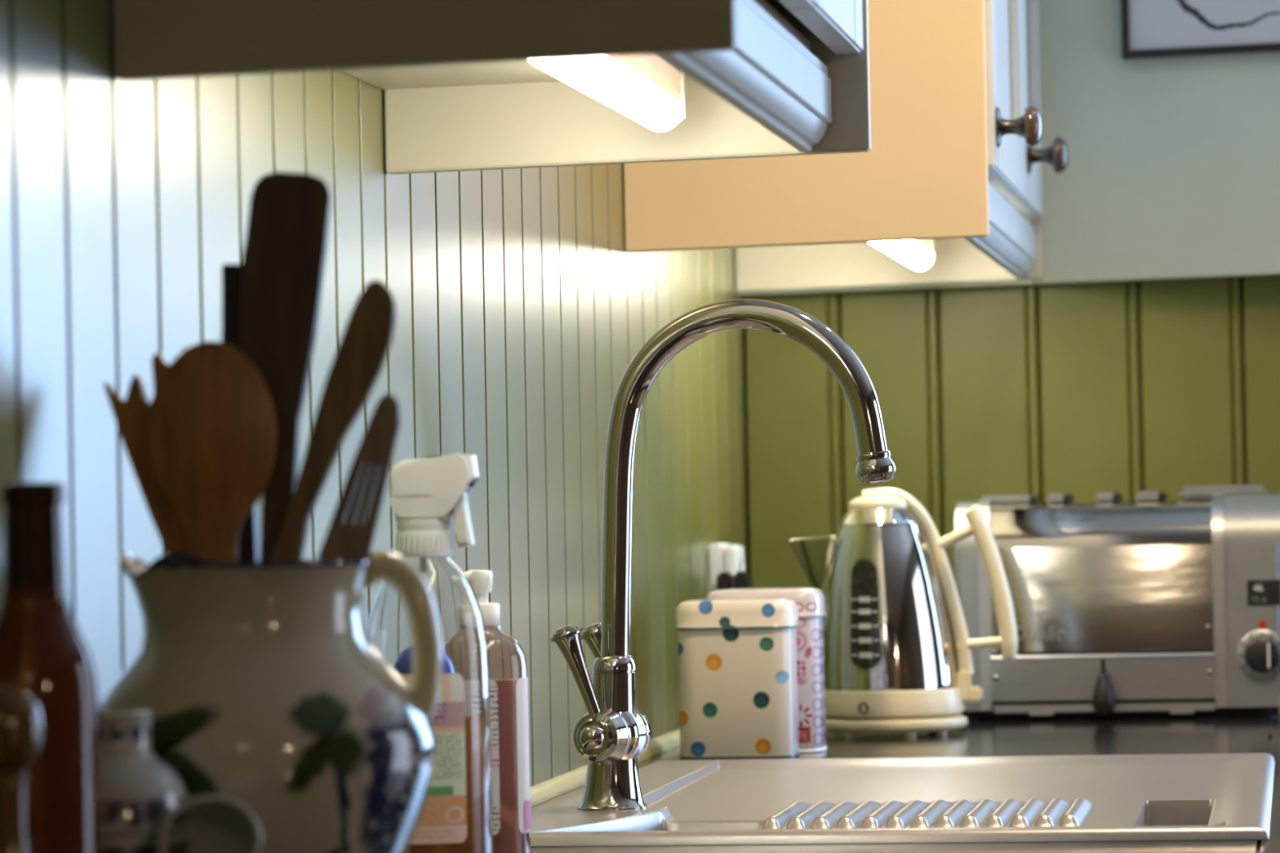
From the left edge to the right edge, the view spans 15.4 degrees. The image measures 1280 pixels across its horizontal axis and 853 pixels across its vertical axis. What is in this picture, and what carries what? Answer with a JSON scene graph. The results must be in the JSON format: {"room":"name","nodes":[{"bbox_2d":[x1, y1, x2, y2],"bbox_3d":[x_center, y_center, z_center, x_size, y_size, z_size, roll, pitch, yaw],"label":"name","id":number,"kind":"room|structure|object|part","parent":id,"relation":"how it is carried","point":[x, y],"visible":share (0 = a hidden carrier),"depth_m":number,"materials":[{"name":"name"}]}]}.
{"room":"kitchen","nodes":[
{"label":"kitchen","id":0,"kind":"room"},
{"bbox_2d":[0,0,747,786],"bbox_3d":[-0.380,-0.055,2.022,0.100,2.450,6.700,-1,-1,8],"label":"wall","id":1,"kind":"structure","parent":0,"point":[523,309],"depth_m":3.16,"materials":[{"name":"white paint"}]},
{"bbox_2d":[112,0,871,174],"bbox_3d":[-0.067,-0.564,2.807,0.326,0.771,0.755,-1,-1,8],"label":"upper cabinet","id":2,"kind":"object","parent":1,"relation":"attached to","point":[463,91],"visible":1,"depth_m":2.76,"materials":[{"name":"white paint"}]},
{"bbox_3d":[-0.119,-0.569,2.442,0.324,0.770,0.018,-1,-1,8],"label":"panel","id":3,"kind":"part","parent":2,"relation":"part of","materials":[{"name":"grey paint"}]},
{"bbox_3d":[-0.079,-0.246,2.804,0.289,0.023,0.719,-1,-1,8],"label":"panel","id":4,"kind":"part","parent":2,"relation":"part of","materials":[{"name":"beige paint"}]},
{"bbox_2d":[528,54,685,131],"bbox_3d":[-0.028,-0.218,2.791,0.028,0.041,0.642,-1,-1,8],"label":"lamp","id":5,"kind":"object","parent":2,"relation":"attached to","point":[646,89],"visible":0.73,"depth_m":2.90,"materials":[{"name":"white plastic"}]},
{"bbox_3d":[-0.016,-0.559,3.172,0.326,0.770,0.018,-1,-1,8],"label":"panel","id":6,"kind":"part","parent":2,"relation":"part of","materials":[{"name":"beige paint"}]},
{"bbox_3d":[0.068,-0.215,2.783,0.022,0.055,0.719,-1,-1,8],"label":"light rail","id":7,"kind":"part","parent":2,"relation":"part of","materials":[{"name":"grey paint"}]},
{"bbox_3d":[0.107,-0.600,2.961,0.020,0.702,0.358,-1,-1,8],"label":"door","id":8,"kind":"part","parent":2,"relation":"part of","materials":[{"name":"grey paint"}]},
{"bbox_2d":[529,728,679,807],"bbox_3d":[-0.188,0.279,2.950,0.012,0.012,4.600,-1,-1,8],"label":"trim","id":9,"kind":"structure","parent":1,"relation":"attached to","point":[544,791],"depth_m":3.89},
{"bbox_2d":[707,542,745,593],"bbox_3d":[0.092,0.164,4.912,0.033,0.086,0.086,-1,-1,8],"label":"wall socket","id":10,"kind":"object","parent":1,"relation":"attached to","point":[722,557],"visible":0.53,"depth_m":4.87,"materials":[{"name":"white plastic"}]},
{"bbox_2d":[716,572,733,590],"bbox_3d":[0.096,0.230,4.868,0.019,0.160,0.056,-2,-1,26],"label":"plug","id":11,"kind":"object","parent":10,"relation":"attached to","point":[724,580],"visible":0.09,"depth_m":4.85,"materials":[{"name":"black plastic"}]},
{"bbox_3d":[0.098,0.164,4.912,0.013,0.082,0.084,-1,-1,8],"label":"plate","id":12,"kind":"part","parent":10,"relation":"part of","materials":[{"name":"white plastic"}]},
{"bbox_2d":[733,571,749,588],"bbox_3d":[0.112,0.230,4.869,0.019,0.160,0.056,-2,-1,26],"label":"plug","id":13,"kind":"object","parent":10,"relation":"attached to","point":[740,580],"visible":0.09,"depth_m":4.85,"materials":[{"name":"black plastic"}]},
{"bbox_2d":[738,560,745,571],"bbox_3d":[0.106,0.148,4.910,0.004,0.018,0.024,-1,-1,8],"label":"rocker switch","id":14,"kind":"object","parent":10,"relation":"attached to","point":[741,564],"depth_m":4.90,"materials":[{"name":"white plastic"}]},
{"bbox_2d":[623,0,1069,292],"bbox_3d":[0.227,-0.541,4.730,0.380,0.767,0.878,-1,-1,8],"label":"upper cabinet","id":15,"kind":"object","parent":1,"relation":"attached to","point":[956,157],"visible":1,"depth_m":4.30,"materials":[{"name":"beige paint"}]},
{"bbox_3d":[0.264,-0.535,5.159,0.334,0.767,0.018,-1,-1,8],"label":"panel","id":16,"kind":"part","parent":15,"relation":"part of","materials":[{"name":"beige paint"}]},
{"bbox_2d":[868,239,933,270],"bbox_3d":[0.261,-0.191,4.770,0.028,0.041,0.562,-1,-1,8],"label":"lamp","id":17,"kind":"object","parent":15,"relation":"attached to","point":[918,255],"visible":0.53,"depth_m":4.83,"materials":[{"name":"white plastic"}]},
{"bbox_3d":[0.361,-0.194,4.707,0.022,0.055,0.842,-1,-1,8],"label":"light rail","id":18,"kind":"part","parent":15,"relation":"part of","materials":[{"name":"grey paint"}]},
{"bbox_3d":[0.337,-0.581,4.544,0.006,0.590,0.390,-1,-1,8],"label":"door panel","id":19,"kind":"part","parent":15,"relation":"part of","materials":[{"name":"grey paint"}]},
{"bbox_3d":[0.339,-0.581,4.544,0.020,0.698,0.498,-1,-1,8],"label":"door","id":20,"kind":"part","parent":15,"relation":"part of","materials":[{"name":"grey paint"}]},
{"bbox_3d":[0.340,-0.275,4.330,0.026,0.038,0.038,-1,-1,8],"label":"knob stem","id":21,"kind":"part","parent":15,"relation":"part of","materials":[{"name":"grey metal"}]},
{"bbox_3d":[0.397,-0.575,4.960,0.020,0.698,0.332,-1,-1,8],"label":"door","id":22,"kind":"part","parent":15,"relation":"part of","materials":[{"name":"grey paint"}]},
{"bbox_3d":[0.394,-0.575,4.961,0.006,0.590,0.224,-1,-1,8],"label":"door panel","id":23,"kind":"part","parent":15,"relation":"part of","materials":[{"name":"grey paint"}]},
{"bbox_3d":[0.361,-0.275,4.327,0.017,0.037,0.037,-1,-1,8],"label":"knob","id":24,"kind":"part","parent":15,"relation":"part of","materials":[{"name":"brown wood"}]},
{"bbox_3d":[0.409,-0.277,4.832,0.026,0.038,0.038,-1,-1,8],"label":"knob stem","id":25,"kind":"part","parent":15,"relation":"part of","materials":[{"name":"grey metal"}]},
{"bbox_3d":[0.430,-0.277,4.829,0.017,0.037,0.037,-1,-1,8],"label":"knob","id":26,"kind":"part","parent":15,"relation":"part of","materials":[{"name":"brown wood"}]},
{"bbox_2d":[737,0,1279,296],"bbox_3d":[0.559,-0.701,5.156,0.930,1.094,0.049,-1,-1,8],"label":"wall","id":27,"kind":"structure","parent":0,"point":[1172,171],"depth_m":5.13,"materials":[{"name":"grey paint"}]},
{"bbox_2d":[1120,0,1279,59],"bbox_3d":[0.726,-0.667,5.099,0.420,0.528,0.016,-1,-1,8],"label":"framed picture","id":28,"kind":"object","parent":27,"relation":"attached to","point":[1151,28],"visible":1,"depth_m":5.11,"materials":[{"name":"black plastic"}]},
{"bbox_2d":[742,275,1279,673],"bbox_3d":[1.709,-0.047,5.074,3.400,2.450,0.120,-1,-1,8],"label":"wall","id":29,"kind":"structure","parent":0,"point":[1082,391],"depth_m":5.20,"materials":[{"name":"green paint"}]},
{"bbox_3d":[1.275,1.163,1.751,3.400,0.060,6.850,-1,-1,8],"label":"floor","id":30,"kind":"structure","parent":0,"visible":0},
{"bbox_3d":[1.400,0.718,2.724,3.160,0.856,4.560,-1,-1,8],"label":"base cabinet","id":31,"kind":"object","parent":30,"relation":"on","visible":0},
{"bbox_2d":[530,705,1279,852],"bbox_3d":[1.391,0.271,2.731,3.199,0.040,4.599,-1,-1,8],"label":"countertop","id":32,"kind":"structure","parent":31,"relation":"on","point":[1233,734],"depth_m":4.34,"materials":[{"name":"black stone"}]},
{"bbox_2d":[0,684,44,852],"bbox_3d":[-0.274,0.192,2.055,0.034,0.160,0.034,-1,-1,8],"label":"bottle","id":33,"kind":"object","parent":32,"relation":"on","point":[21,721],"visible":1,"depth_m":2.05,"materials":[{"name":"brown ceramic"}]},
{"bbox_2d":[0,482,101,852],"bbox_3d":[-0.271,0.149,2.126,0.056,0.248,0.056,-1,-1,8],"label":"bottle","id":34,"kind":"object","parent":32,"relation":"on","point":[44,652],"visible":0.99,"depth_m":2.11,"materials":[{"name":"brown glass"}]},
{"bbox_2d":[98,710,262,852],"bbox_3d":[-0.230,0.203,2.187,0.069,0.141,0.110,0,-1,-43],"label":"pot","id":35,"kind":"object","parent":32,"relation":"on","point":[145,808],"visible":0.77,"depth_m":2.18,"materials":[{"name":"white ceramic"}]},
{"bbox_3d":[-0.244,0.204,2.202,0.069,0.141,0.069,-1,-1,8],"label":"pot","id":36,"kind":"part","parent":35,"relation":"part of","materials":[{"name":"white ceramic"}]},
{"bbox_3d":[-0.204,0.190,2.182,0.047,0.043,0.052,-1,-1,-18],"label":"spout","id":37,"kind":"part","parent":35,"relation":"part of","materials":[{"name":"white ceramic"}]},
{"bbox_2d":[98,550,443,852],"bbox_3d":[-0.186,0.167,2.316,0.178,0.214,0.175,-1,-1,8],"label":"ceramic jug","id":38,"kind":"object","parent":32,"relation":"on","point":[264,685],"visible":0.93,"depth_m":2.26,"materials":[{"name":"white ceramic"}]},
{"bbox_2d":[102,347,191,555],"bbox_3d":[-0.233,0.094,2.336,0.061,0.266,0.006,-1,-1,8],"label":"wooden fork","id":39,"kind":"object","parent":38,"relation":"in","point":[132,415],"visible":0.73,"depth_m":2.33,"materials":[{"name":"brown wood"}]},
{"bbox_2d":[149,341,276,563],"bbox_3d":[-0.208,0.090,2.310,0.062,0.263,0.013,-1,-1,8],"label":"wooden spoon","id":40,"kind":"object","parent":38,"relation":"in","point":[213,432],"visible":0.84,"depth_m":2.31,"materials":[{"name":"brown wood"}]},
{"bbox_3d":[-0.207,0.127,2.310,0.039,0.190,0.012,-1,-1,8],"label":"spoon handle","id":41,"kind":"part","parent":40,"relation":"part of","materials":[{"name":"brown wood"}]},
{"bbox_2d":[221,263,260,563],"bbox_3d":[-0.194,0.070,2.338,0.020,0.302,0.010,-1,-1,8],"label":"tool","id":42,"kind":"object","parent":38,"relation":"in","point":[249,548],"visible":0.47,"depth_m":2.34,"materials":[{"name":"plastic"}]},
{"bbox_2d":[239,171,330,562],"bbox_3d":[-0.171,0.050,2.319,0.046,0.351,0.007,-1,-1,8],"label":"wooden spatula","id":43,"kind":"object","parent":38,"relation":"in","point":[284,256],"visible":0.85,"depth_m":2.32,"materials":[{"name":"brown wood"}]},
{"bbox_2d":[271,280,396,562],"bbox_3d":[-0.154,0.075,2.302,0.076,0.291,0.008,-1,-1,8],"label":"wooden spoon","id":44,"kind":"object","parent":38,"relation":"in","point":[357,366],"visible":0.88,"depth_m":2.30,"materials":[{"name":"brown wood"}]},
{"bbox_2d":[315,393,400,561],"bbox_3d":[-0.147,0.102,2.309,0.065,0.236,0.006,-1,-1,8],"label":"slotted turner","id":45,"kind":"object","parent":38,"relation":"in","point":[347,541],"visible":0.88,"depth_m":2.31,"materials":[{"name":"brown wood"}]},
{"bbox_3d":[-0.119,0.109,2.320,0.044,0.096,0.023,-1,-1,8],"label":"handle","id":46,"kind":"part","parent":38,"relation":"part of","materials":[{"name":"beige ceramic"}]},
{"bbox_2d":[365,452,493,852],"bbox_3d":[-0.130,0.150,2.883,0.077,0.266,0.077,-1,-1,8],"label":"spray bottle","id":47,"kind":"object","parent":32,"relation":"on","point":[427,494],"visible":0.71,"depth_m":2.86,"materials":[{"name":"clear plastic"}]},
{"bbox_2d":[462,569,531,852],"bbox_3d":[-0.102,0.189,3.081,0.059,0.192,0.058,-1,-1,8],"label":"soap pump bottle","id":48,"kind":"object","parent":32,"relation":"on","point":[507,662],"visible":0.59,"depth_m":3.06,"materials":[{"name":"clear plastic"}]},
{"bbox_3d":[-0.104,0.104,3.082,0.016,0.022,0.016,-1,-1,8],"label":"pump stem","id":49,"kind":"part","parent":48,"relation":"part of","materials":[{"name":"white plastic"}]},
{"bbox_2d":[550,298,896,810],"bbox_3d":[0.064,0.093,3.483,0.256,0.373,0.088,-1,-1,8],"label":"mixer tap","id":50,"kind":"object","parent":32,"relation":"on","point":[613,734],"visible":1,"depth_m":3.48,"materials":[{"name":"silver metal"}]},
{"bbox_3d":[-0.045,0.184,3.467,0.035,0.067,0.021,-1,-1,8],"label":"lever","id":51,"kind":"part","parent":50,"relation":"part of","materials":[{"name":"silver metal"}]},
{"bbox_3d":[-0.024,0.185,3.516,0.035,0.067,0.021,-1,-1,8],"label":"lever","id":52,"kind":"part","parent":50,"relation":"part of","materials":[{"name":"silver metal"}]},
{"bbox_2d":[576,655,647,810],"bbox_3d":[-0.022,0.226,3.493,0.052,0.113,0.052,-1,-1,8],"label":"tap","id":53,"kind":"object","parent":50,"relation":"on","point":[612,782],"depth_m":3.47,"materials":[{"name":"silver metal"}]},
{"bbox_3d":[0.075,0.039,3.472,0.220,0.265,0.023,-1,-1,14],"label":"spout","id":54,"kind":"part","parent":50,"relation":"part of","materials":[{"name":"silver metal"}]},
{"bbox_2d":[674,598,799,759],"bbox_3d":[0.090,0.230,4.316,0.111,0.144,0.078,-1,-1,8],"label":"tin","id":55,"kind":"object","parent":32,"relation":"on","point":[738,672],"visible":1,"depth_m":4.28,"materials":[{"name":"white metal"}]},
{"bbox_3d":[0.089,0.171,4.317,0.110,0.025,0.077,-1,-1,8],"label":"tin lid","id":56,"kind":"part","parent":55,"relation":"part of","materials":[{"name":"white metal"}]},
{"bbox_2d":[706,587,826,752],"bbox_3d":[0.118,0.227,4.402,0.110,0.152,0.078,-1,-1,8],"label":"tin","id":57,"kind":"object","parent":32,"relation":"on","point":[810,602],"visible":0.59,"depth_m":4.37,"materials":[{"name":"white metal"}]},
{"bbox_3d":[0.117,0.164,4.404,0.110,0.027,0.078,-1,-1,8],"label":"tin lid","id":58,"kind":"part","parent":57,"relation":"part of","materials":[{"name":"white metal"}]},
{"bbox_2d":[530,752,1275,846],"bbox_3d":[0.217,0.359,3.649,0.540,0.159,0.907,-1,-1,8],"label":"sink","id":59,"kind":"object","parent":32,"relation":"in","point":[1187,796],"visible":0.91,"depth_m":3.58,"materials":[{"name":"metal"}]},
{"bbox_2d":[788,488,1017,737],"bbox_3d":[0.260,0.182,4.684,0.162,0.244,0.175,0,-1,-44],"label":"electric kettle","id":60,"kind":"object","parent":32,"relation":"on","point":[890,661],"visible":0.99,"depth_m":4.65,"materials":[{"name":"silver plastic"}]},
{"bbox_3d":[0.171,0.140,4.700,0.044,0.058,0.046,-1,-1,8],"label":"spout","id":61,"kind":"part","parent":60,"relation":"part of","materials":[{"name":"metal"}]},
{"bbox_3d":[0.237,0.075,4.691,0.061,0.014,0.061,-1,-1,8],"label":"lid","id":62,"kind":"part","parent":60,"relation":"part of","materials":[{"name":"beige plastic"}]},
{"bbox_3d":[0.327,0.257,4.678,0.025,0.032,0.022,-1,-1,8],"label":"switch lever","id":63,"kind":"part","parent":60,"relation":"part of","materials":[{"name":"beige plastic"}]},
{"bbox_2d":[954,484,1279,720],"bbox_3d":[0.509,0.184,4.968,0.342,0.240,0.244,-1,-1,8],"label":"toaster","id":64,"kind":"object","parent":32,"relation":"on","point":[1153,605],"visible":0.96,"depth_m":4.89,"materials":[{"name":"metal"}]},
{"bbox_3d":[0.480,0.259,4.894,0.231,0.047,0.030,-1,-1,8],"label":"panel","id":65,"kind":"part","parent":64,"relation":"part of","materials":[{"name":"metal"}]},
{"bbox_3d":[0.477,0.276,4.859,0.023,0.042,0.023,-1,-1,8],"label":"lever knob","id":66,"kind":"part","parent":64,"relation":"part of","materials":[{"name":"black plastic"}]},
{"bbox_2d":[994,702,1214,712],"bbox_3d":[0.492,0.292,4.971,0.227,0.008,0.174,-1,-1,8],"label":"tray","id":67,"kind":"object","parent":64,"relation":"on","point":[999,707],"depth_m":4.89,"materials":[{"name":"metal"}]},
{"bbox_3d":[0.639,0.235,4.854,0.037,0.037,0.014,-1,-1,8],"label":"timer knob","id":68,"kind":"part","parent":64,"relation":"part of","materials":[{"name":"black plastic"}]},
{"bbox_3d":[0.642,0.171,4.864,0.034,0.026,0.002,-1,-1,8],"label":"rating plate","id":69,"kind":"part","parent":64,"relation":"part of","materials":[{"name":"black plastic"}]}
]}

